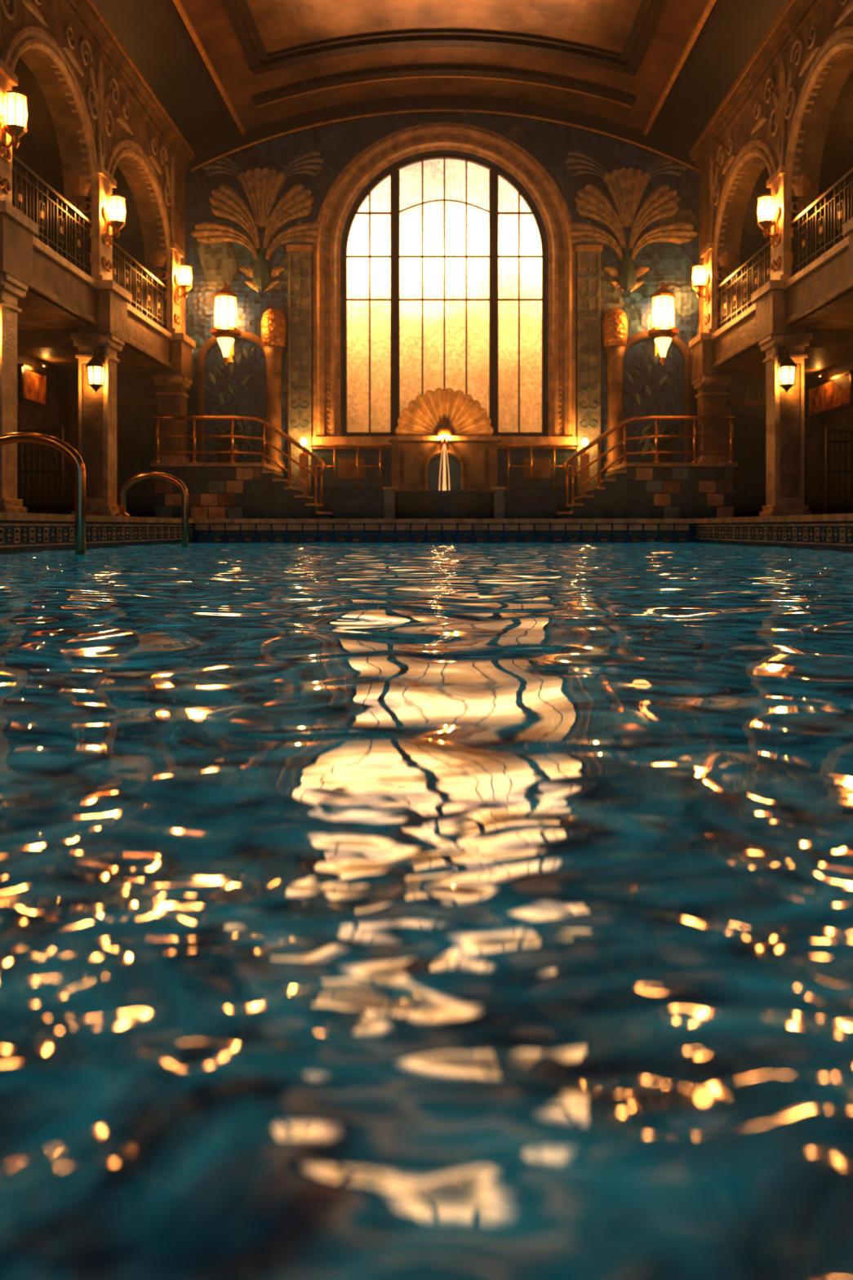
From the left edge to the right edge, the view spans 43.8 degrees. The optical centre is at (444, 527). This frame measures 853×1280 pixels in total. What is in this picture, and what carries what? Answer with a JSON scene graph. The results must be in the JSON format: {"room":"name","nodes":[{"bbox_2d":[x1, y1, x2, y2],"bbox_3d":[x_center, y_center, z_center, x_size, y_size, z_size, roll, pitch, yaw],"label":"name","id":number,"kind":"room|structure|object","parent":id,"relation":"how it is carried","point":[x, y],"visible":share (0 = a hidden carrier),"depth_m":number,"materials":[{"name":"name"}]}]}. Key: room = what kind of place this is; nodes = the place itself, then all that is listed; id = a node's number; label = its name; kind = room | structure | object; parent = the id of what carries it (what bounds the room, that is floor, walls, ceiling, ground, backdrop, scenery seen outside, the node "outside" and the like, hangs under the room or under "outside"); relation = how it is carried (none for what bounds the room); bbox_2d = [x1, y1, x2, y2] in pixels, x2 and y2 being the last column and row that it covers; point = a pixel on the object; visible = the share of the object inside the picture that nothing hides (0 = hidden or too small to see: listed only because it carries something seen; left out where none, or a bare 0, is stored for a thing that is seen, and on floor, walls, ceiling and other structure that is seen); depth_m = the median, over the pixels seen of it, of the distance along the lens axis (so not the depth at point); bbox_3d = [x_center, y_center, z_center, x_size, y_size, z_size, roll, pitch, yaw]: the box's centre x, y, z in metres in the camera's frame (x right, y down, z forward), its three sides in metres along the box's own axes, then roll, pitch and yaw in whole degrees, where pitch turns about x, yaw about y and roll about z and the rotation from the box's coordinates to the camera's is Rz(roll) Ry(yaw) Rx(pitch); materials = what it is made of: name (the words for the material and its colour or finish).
{"room":"indoor swimming pool","nodes":[
{"label":"indoor swimming pool","id":0,"kind":"room"},
{"bbox_2d":[12,133,78,514],"bbox_3d":[-8.350,-4.180,10.000,0.300,9.100,28.000,0,0,0],"label":"wall","id":1,"kind":"structure","parent":0,"point":[62,409],"depth_m":21.98,"materials":[{"name":"brown paint"}]},
{"bbox_2d":[17,362,49,408],"bbox_3d":[-8.060,-2.841,21.050,0.280,0.822,1.300,0,0,0],"label":"framed painting","id":2,"kind":"object","parent":1,"relation":"attached to","point":[32,382],"visible":1,"depth_m":20.95,"materials":[{"name":"brown paint"}]},
{"bbox_2d":[12,57,128,185],"bbox_3d":[-7.255,-7.830,10.000,1.890,0.200,28.000,0,0,0],"label":"ceiling","id":3,"kind":"structure","parent":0,"point":[40,126],"depth_m":20.04,"materials":[{"name":"brown paint"}]},
{"bbox_2d":[92,0,788,154],"bbox_3d":[0.000,-9.053,10.000,11.800,1.654,28.000,0,0,0],"label":"ceiling","id":4,"kind":"structure","parent":0,"point":[149,32],"depth_m":20.32,"materials":[{"name":"brown plaster"},{"name":"tan plaster"}]},
{"bbox_2d":[166,0,722,172],"bbox_3d":[0.000,-8.836,10.000,11.440,1.688,28.000,0,0,0],"label":"trim","id":5,"kind":"structure","parent":4,"relation":"attached to","point":[311,119],"depth_m":22.20,"materials":[{"name":"brown metal"}]},
{"bbox_2d":[111,112,807,505],"bbox_3d":[0.000,-4.830,24.200,16.400,10.400,0.400,0,0,0],"label":"wall","id":6,"kind":"structure","parent":0,"point":[212,264],"depth_m":24.00,"materials":[{"name":"teal tile"}]},
{"bbox_2d":[0,0,195,333],"bbox_3d":[-5.955,-6.255,10.000,0.710,4.450,28.000,0,0,0],"label":"gallery arcade","id":7,"kind":"object","parent":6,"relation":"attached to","point":[104,112],"visible":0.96,"depth_m":17.86,"materials":[{"name":"beige stone"}]},
{"bbox_2d":[12,153,92,271],"bbox_3d":[-5.880,-4.545,15.875,0.070,1.030,3.560,0,0,0],"label":"balcony railing","id":8,"kind":"object","parent":7,"relation":"on","point":[60,224],"visible":0.8,"depth_m":15.93,"materials":[{"name":"brown metal"}]},
{"bbox_2d":[111,240,166,327],"bbox_3d":[-5.880,-4.545,20.375,0.070,1.030,4.060,0,0,0],"label":"balcony railing","id":9,"kind":"object","parent":7,"relation":"on","point":[147,297],"visible":0.74,"depth_m":20.47,"materials":[{"name":"brown metal"}]},
{"bbox_2d":[116,400,158,517],"bbox_3d":[-6.900,-1.510,23.935,1.140,2.720,0.130,0,0,0],"label":"door","id":10,"kind":"structure","parent":6,"relation":"in","point":[135,421],"depth_m":23.92,"materials":[{"name":"brown wood"}]},
{"bbox_2d":[209,280,241,365],"bbox_3d":[-4.860,-4.530,23.634,0.665,1.880,0.772,0,0,0],"label":"hanging lantern","id":11,"kind":"object","parent":6,"relation":"hanging from","point":[224,328],"visible":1,"depth_m":23.41,"materials":[{"name":"white glass"}]},
{"bbox_2d":[196,330,266,462],"bbox_3d":[-4.720,-2.880,23.950,1.740,3.140,0.100,0,0,0],"label":"niche","id":12,"kind":"object","parent":6,"relation":"attached to","point":[238,388],"visible":0.71,"depth_m":23.98,"materials":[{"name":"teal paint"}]},
{"bbox_2d":[190,150,333,292],"bbox_3d":[-4.120,-6.924,23.935,3.270,3.213,0.170,0,0,0],"label":"relief","id":13,"kind":"object","parent":6,"relation":"attached to","point":[262,188],"visible":1,"depth_m":23.90,"materials":[{"name":"gold plaster"},{"name":"teal stone"}]},
{"bbox_2d":[285,219,313,493],"bbox_3d":[-3.255,-3.540,23.920,0.610,6.780,0.160,0,0,0],"label":"pilaster","id":14,"kind":"object","parent":6,"relation":"attached to","point":[300,252],"depth_m":23.90,"materials":[{"name":"beige stone"}]},
{"bbox_2d":[342,153,546,435],"bbox_3d":[0.000,-5.255,24.090,4.600,6.450,0.260,0,0,0],"label":"window","id":15,"kind":"structure","parent":6,"relation":"in","point":[444,255],"depth_m":24.22,"materials":[{"name":"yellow glass"}]},
{"bbox_2d":[312,444,576,493],"bbox_3d":[0.000,-0.980,23.749,5.920,1.700,0.498,0,0,0],"label":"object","id":16,"kind":"structure","parent":6,"relation":"in","point":[345,477],"depth_m":23.52,"materials":[{"name":"brown stone"}]},
{"bbox_2d":[312,122,576,444],"bbox_3d":[0.000,-5.495,24.010,5.960,7.330,0.620,0,0,0],"label":"trim","id":17,"kind":"structure","parent":6,"relation":"attached to","point":[488,144],"depth_m":23.89,"materials":[{"name":"beige stone"}]},
{"bbox_2d":[575,219,603,493],"bbox_3d":[3.255,-3.540,23.920,0.610,6.780,0.160,0,0,0],"label":"pilaster","id":18,"kind":"object","parent":6,"relation":"attached to","point":[588,252],"depth_m":23.90,"materials":[{"name":"beige stone"}]},
{"bbox_2d":[555,150,698,292],"bbox_3d":[4.120,-6.924,23.935,3.270,3.213,0.170,0,0,0],"label":"relief","id":19,"kind":"object","parent":6,"relation":"attached to","point":[626,188],"visible":1,"depth_m":23.90,"materials":[{"name":"gold plaster"},{"name":"teal stone"}]},
{"bbox_2d":[622,330,692,462],"bbox_3d":[4.720,-2.880,23.950,1.740,3.140,0.100,0,0,0],"label":"niche","id":20,"kind":"object","parent":6,"relation":"attached to","point":[650,388],"visible":0.83,"depth_m":23.98,"materials":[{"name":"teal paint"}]},
{"bbox_2d":[647,281,679,365],"bbox_3d":[4.860,-4.530,23.634,0.665,1.880,0.772,0,0,0],"label":"wall sconce","id":21,"kind":"object","parent":6,"relation":"hanging from","point":[663,329],"visible":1,"depth_m":23.41,"materials":[{"name":"white glass"}]},
{"bbox_2d":[726,400,766,517],"bbox_3d":[6.900,-1.510,23.935,1.140,2.720,0.130,0,0,0],"label":"door","id":22,"kind":"structure","parent":6,"relation":"in","point":[749,423],"depth_m":23.92,"materials":[{"name":"brown wood"}]},
{"bbox_2d":[688,0,852,333],"bbox_3d":[5.855,-6.255,10.000,0.710,4.450,28.000,0,0,0],"label":"gallery arcade","id":23,"kind":"object","parent":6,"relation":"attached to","point":[778,112],"visible":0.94,"depth_m":18.18,"materials":[{"name":"beige stone"}]},
{"bbox_2d":[717,240,770,327],"bbox_3d":[5.780,-4.545,20.375,0.070,1.030,4.060,0,0,0],"label":"balcony railing","id":24,"kind":"object","parent":23,"relation":"on","point":[740,291],"visible":0.77,"depth_m":20.54,"materials":[{"name":"brown metal"}]},
{"bbox_2d":[791,168,852,271],"bbox_3d":[5.780,-4.545,15.875,0.070,1.030,3.560,0,0,0],"label":"balcony railing","id":25,"kind":"object","parent":23,"relation":"on","point":[820,225],"visible":0.85,"depth_m":16.22,"materials":[{"name":"brown metal"}]},
{"bbox_2d":[755,70,852,185],"bbox_3d":[7.205,-7.830,10.000,1.990,0.200,28.000,0,0,0],"label":"ceiling","id":26,"kind":"structure","parent":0,"point":[839,135],"depth_m":20.70,"materials":[{"name":"brown paint"}]},
{"bbox_2d":[807,142,852,514],"bbox_3d":[8.350,-4.180,10.000,0.300,9.100,28.000,0,0,0],"label":"wall","id":27,"kind":"structure","parent":0,"point":[842,420],"depth_m":22.54,"materials":[{"name":"brown paint"}]},
{"bbox_2d":[808,369,852,418],"bbox_3d":[8.060,-2.841,22.450,0.280,0.822,2.500,0,0,0],"label":"framed painting","id":28,"kind":"object","parent":27,"relation":"attached to","point":[834,393],"visible":1,"depth_m":22.32,"materials":[{"name":"brown paint"}]},
{"bbox_3d":[0.000,0.120,10.000,16.400,0.500,28.000,0,0,0],"label":"floor","id":29,"kind":"structure","parent":0,"visible":0},
{"bbox_2d":[0,273,27,512],"bbox_3d":[-5.880,-1.740,13.750,0.700,3.180,0.700,0,0,0],"label":"column","id":30,"kind":"structure","parent":29,"relation":"on","point":[13,289],"depth_m":13.71,"materials":[{"name":"beige stone"}]},
{"bbox_2d":[0,58,39,297],"bbox_3d":[-5.846,-4.535,13.750,0.772,2.930,1.080,0,0,0],"label":"pilaster","id":31,"kind":"object","parent":30,"relation":"on","point":[17,230],"visible":0.78,"depth_m":13.77,"materials":[{"name":"beige stone"}]},
{"bbox_2d":[0,90,27,160],"bbox_3d":[-5.586,-5.205,13.750,0.335,0.850,0.283,0,0,0],"label":"lamp","id":32,"kind":"object","parent":31,"relation":"attached to","point":[15,108],"visible":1,"depth_m":13.67,"materials":[{"name":"white glass"}]},
{"bbox_2d":[17,425,63,514],"bbox_3d":[-7.200,-0.930,17.995,1.460,1.600,0.090,0,0,0],"label":"screen","id":33,"kind":"object","parent":29,"relation":"on","point":[20,428],"visible":0.66,"depth_m":17.98,"materials":[{"name":"brown wood"}]},
{"bbox_2d":[70,328,124,515],"bbox_3d":[-5.880,-1.740,18.000,0.700,3.180,0.700,0,0,0],"label":"column","id":34,"kind":"structure","parent":29,"relation":"on","point":[97,412],"depth_m":17.75,"materials":[{"name":"beige stone"}]},
{"bbox_2d":[85,346,106,393],"bbox_3d":[-5.740,-2.620,17.534,0.294,0.820,0.448,0,0,0],"label":"lantern","id":35,"kind":"object","parent":34,"relation":"attached to","point":[95,367],"depth_m":17.41,"materials":[{"name":"white glass"}]},
{"bbox_2d":[68,165,132,350],"bbox_3d":[-5.846,-4.535,18.000,0.772,2.930,1.080,0,0,0],"label":"pilaster","id":36,"kind":"object","parent":34,"relation":"on","point":[112,300],"visible":0.67,"depth_m":17.68,"materials":[{"name":"beige stone"}]},
{"bbox_2d":[104,194,125,246],"bbox_3d":[-5.586,-5.205,18.000,0.335,0.850,0.283,0,0,0],"label":"lamp","id":37,"kind":"object","parent":36,"relation":"attached to","point":[116,209],"visible":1,"depth_m":17.92,"materials":[{"name":"white glass"}]},
{"bbox_2d":[17,235,193,380],"bbox_3d":[-6.940,-3.555,10.000,2.520,0.950,28.000,0,0,0],"label":"gallery balcony","id":38,"kind":"object","parent":34,"relation":"on","point":[60,301],"depth_m":17.82,"materials":[{"name":"beige stone"}]},
{"bbox_2d":[150,462,332,518],"bbox_3d":[-4.150,-0.720,22.739,3.600,1.180,2.518,0,0,0],"label":"staircase","id":39,"kind":"structure","parent":29,"relation":"on","point":[215,490],"depth_m":21.53,"materials":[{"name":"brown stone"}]},
{"bbox_2d":[151,371,192,462],"bbox_3d":[-5.880,-2.320,22.950,0.700,2.020,0.700,0,0,0],"label":"column","id":40,"kind":"structure","parent":39,"relation":"on","point":[172,397],"depth_m":22.70,"materials":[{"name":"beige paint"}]},
{"bbox_2d":[149,242,195,383],"bbox_3d":[-5.846,-4.535,22.750,0.772,2.930,1.080,0,0,0],"label":"pilaster","id":41,"kind":"object","parent":40,"relation":"on","point":[180,349],"visible":0.78,"depth_m":22.41,"materials":[{"name":"beige stone"}]},
{"bbox_2d":[175,263,192,305],"bbox_3d":[-5.586,-5.205,22.750,0.335,0.850,0.283,0,0,0],"label":"lamp","id":42,"kind":"object","parent":41,"relation":"attached to","point":[184,277],"visible":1,"depth_m":22.67,"materials":[{"name":"white glass"}]},
{"bbox_2d":[206,424,253,462],"bbox_3d":[-4.655,-1.776,23.205,0.946,0.932,1.121,0,0,0],"label":"potted fern","id":43,"kind":"object","parent":39,"relation":"on","point":[225,442],"visible":0.71,"depth_m":23.06,"materials":[{"name":"green plant"}]},
{"bbox_2d":[154,416,328,511],"bbox_3d":[-4.165,-1.280,22.108,3.469,1.980,1.075,0,0,0],"label":"stair handrail","id":44,"kind":"object","parent":39,"relation":"on","point":[276,429],"visible":0.99,"depth_m":21.59,"materials":[{"name":"gold metal"}]},
{"bbox_2d":[261,308,287,469],"bbox_3d":[-3.840,-3.110,23.920,0.573,3.600,0.573,0,0,0],"label":"column","id":45,"kind":"structure","parent":39,"relation":"on","point":[273,322],"depth_m":23.76,"materials":[{"name":"gold metal"}]},
{"bbox_2d":[299,438,308,495],"bbox_3d":[-3.100,-1.060,23.400,0.193,1.820,0.193,0,0,0],"label":"lamp","id":46,"kind":"object","parent":29,"relation":"on","point":[304,457],"visible":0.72,"depth_m":23.31,"materials":[{"name":"gold metal"}]},
{"bbox_2d":[0,511,852,554],"bbox_3d":[0.000,0.860,7.400,9.400,2.020,22.800,0,0,0],"label":"pool edge","id":47,"kind":"object","parent":29,"relation":"in","point":[20,532],"visible":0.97,"depth_m":18.45,"materials":[{"name":"blue tile"}]},
{"bbox_2d":[0,431,85,555],"bbox_3d":[-4.089,-0.125,10.280,1.280,1.590,0.217,0,0,2],"label":"pool handrail","id":48,"kind":"object","parent":47,"relation":"on","point":[71,453],"visible":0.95,"depth_m":10.18,"materials":[{"name":"metal"}]},
{"bbox_2d":[115,471,187,546],"bbox_3d":[-4.096,-0.052,14.878,1.046,1.444,0.196,0,0,3],"label":"pool handrail","id":49,"kind":"object","parent":47,"relation":"on","point":[130,482],"visible":0.95,"depth_m":14.80,"materials":[{"name":"metal"}]},
{"bbox_2d":[0,542,852,1279],"bbox_3d":[0.000,0.270,7.250,8.800,0.038,22.500,0,0,0],"label":"pool water","id":50,"kind":"object","parent":47,"relation":"in","point":[368,911],"visible":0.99,"depth_m":0.76,"materials":[{"name":"teal liquid"}]},
{"bbox_2d":[387,387,500,491],"bbox_3d":[0.000,-1.581,23.098,2.440,2.902,0.784,0,0,0],"label":"fountain","id":51,"kind":"object","parent":29,"relation":"on","point":[432,420],"visible":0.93,"depth_m":23.08,"materials":[{"name":"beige stone"}]},
{"bbox_2d":[308,486,580,519],"bbox_3d":[0.000,-0.485,22.545,5.900,0.710,1.890,0,0,0],"label":"fountain basin","id":52,"kind":"object","parent":29,"relation":"on","point":[392,504],"visible":0.81,"depth_m":22.10,"materials":[{"name":"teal stone"}]},
{"bbox_2d":[309,444,382,493],"bbox_3d":[-2.150,-1.261,23.200,1.600,1.082,0.044,0,0,0],"label":"railing","id":53,"kind":"object","parent":52,"relation":"on","point":[311,446],"visible":0.84,"depth_m":23.18,"materials":[{"name":"gold metal"}]},
{"bbox_2d":[439,444,449,490],"bbox_3d":[0.000,-1.244,22.670,0.353,1.083,0.353,0,0,0],"label":"fountain jet","id":54,"kind":"object","parent":52,"relation":"in","point":[444,447],"visible":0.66,"depth_m":22.65,"materials":[{"name":"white liquid"}]},
{"bbox_2d":[506,444,579,493],"bbox_3d":[2.150,-1.261,23.200,1.600,1.082,0.044,0,0,0],"label":"railing","id":55,"kind":"object","parent":52,"relation":"on","point":[508,446],"visible":0.84,"depth_m":23.18,"materials":[{"name":"gold metal"}]},
{"bbox_2d":[580,438,589,495],"bbox_3d":[3.100,-1.060,23.400,0.193,1.820,0.193,0,0,0],"label":"lamp","id":56,"kind":"object","parent":29,"relation":"on","point":[584,457],"visible":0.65,"depth_m":23.31,"materials":[{"name":"gold metal"}]},
{"bbox_2d":[555,462,737,518],"bbox_3d":[4.150,-0.720,22.739,3.600,1.180,2.518,0,0,0],"label":"staircase","id":57,"kind":"structure","parent":29,"relation":"on","point":[629,490],"depth_m":21.53,"materials":[{"name":"brown stone"}]},
{"bbox_2d":[601,308,627,469],"bbox_3d":[3.840,-3.110,23.920,0.573,3.600,0.573,0,0,0],"label":"column","id":58,"kind":"structure","parent":57,"relation":"on","point":[615,322],"depth_m":23.76,"materials":[{"name":"gold metal"}]},
{"bbox_2d":[560,416,734,511],"bbox_3d":[4.165,-1.280,22.108,3.469,1.980,1.075,0,0,0],"label":"stair handrail","id":59,"kind":"object","parent":57,"relation":"on","point":[610,431],"visible":0.98,"depth_m":21.60,"materials":[{"name":"gold metal"}]},
{"bbox_2d":[644,423,688,462],"bbox_3d":[4.845,-1.776,23.205,0.946,0.932,1.121,0,0,0],"label":"potted fern","id":60,"kind":"object","parent":57,"relation":"on","point":[663,442],"visible":0.78,"depth_m":23.05,"materials":[{"name":"green plant"}]},
{"bbox_2d":[692,371,732,462],"bbox_3d":[5.780,-2.320,22.950,0.700,2.020,0.700,0,0,0],"label":"column","id":61,"kind":"structure","parent":57,"relation":"on","point":[712,397],"depth_m":22.68,"materials":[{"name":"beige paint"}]},
{"bbox_2d":[688,242,734,383],"bbox_3d":[5.746,-4.535,22.750,0.772,2.930,1.080,0,0,0],"label":"pilaster","id":62,"kind":"object","parent":61,"relation":"on","point":[703,349],"visible":0.71,"depth_m":22.41,"materials":[{"name":"beige stone"}]},
{"bbox_2d":[692,263,708,305],"bbox_3d":[5.486,-5.205,22.750,0.334,0.850,0.283,0,0,0],"label":"lamp","id":63,"kind":"object","parent":62,"relation":"attached to","point":[699,270],"visible":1,"depth_m":22.67,"materials":[{"name":"white glass"}]},
{"bbox_2d":[758,328,813,516],"bbox_3d":[5.780,-1.740,18.000,0.700,3.180,0.700,0,0,0],"label":"column","id":64,"kind":"structure","parent":29,"relation":"on","point":[785,411],"depth_m":17.75,"materials":[{"name":"beige stone"}]},
{"bbox_2d":[691,235,852,380],"bbox_3d":[6.890,-3.555,10.000,2.620,0.950,28.000,0,0,0],"label":"gallery balcony","id":65,"kind":"object","parent":64,"relation":"on","point":[820,297],"depth_m":17.82,"materials":[{"name":"beige stone"}]},
{"bbox_2d":[751,165,814,350],"bbox_3d":[5.746,-4.535,18.000,0.772,2.930,1.080,0,0,0],"label":"pilaster","id":66,"kind":"object","parent":64,"relation":"on","point":[771,300],"visible":0.67,"depth_m":17.66,"materials":[{"name":"beige stone"}]},
{"bbox_2d":[756,194,778,246],"bbox_3d":[5.486,-5.205,18.000,0.334,0.850,0.283,0,0,0],"label":"lamp","id":67,"kind":"object","parent":66,"relation":"attached to","point":[766,211],"visible":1,"depth_m":17.92,"materials":[{"name":"white glass"}]},
{"bbox_2d":[776,346,797,392],"bbox_3d":[5.640,-2.620,17.534,0.294,0.820,0.448,0,0,0],"label":"lantern","id":68,"kind":"object","parent":64,"relation":"attached to","point":[786,366],"depth_m":17.41,"materials":[{"name":"glass"}]},
{"bbox_2d":[825,425,852,514],"bbox_3d":[7.200,-0.930,17.995,1.460,1.600,0.090,0,0,0],"label":"screen","id":69,"kind":"object","parent":29,"relation":"on","point":[828,431],"visible":0.91,"depth_m":17.98,"materials":[{"name":"brown wood"}]},
{"bbox_3d":[5.780,-1.740,13.750,0.700,3.180,0.700,0,0,0],"label":"column","id":70,"kind":"structure","parent":0,"visible":0},
{"bbox_2d":[842,217,852,288],"bbox_3d":[5.746,-4.535,13.750,0.772,2.930,1.080,0,0,0],"label":"pilaster","id":71,"kind":"object","parent":70,"relation":"on","point":[847,228],"visible":1,"depth_m":14.15,"materials":[{"name":"beige stone"}]}
]}

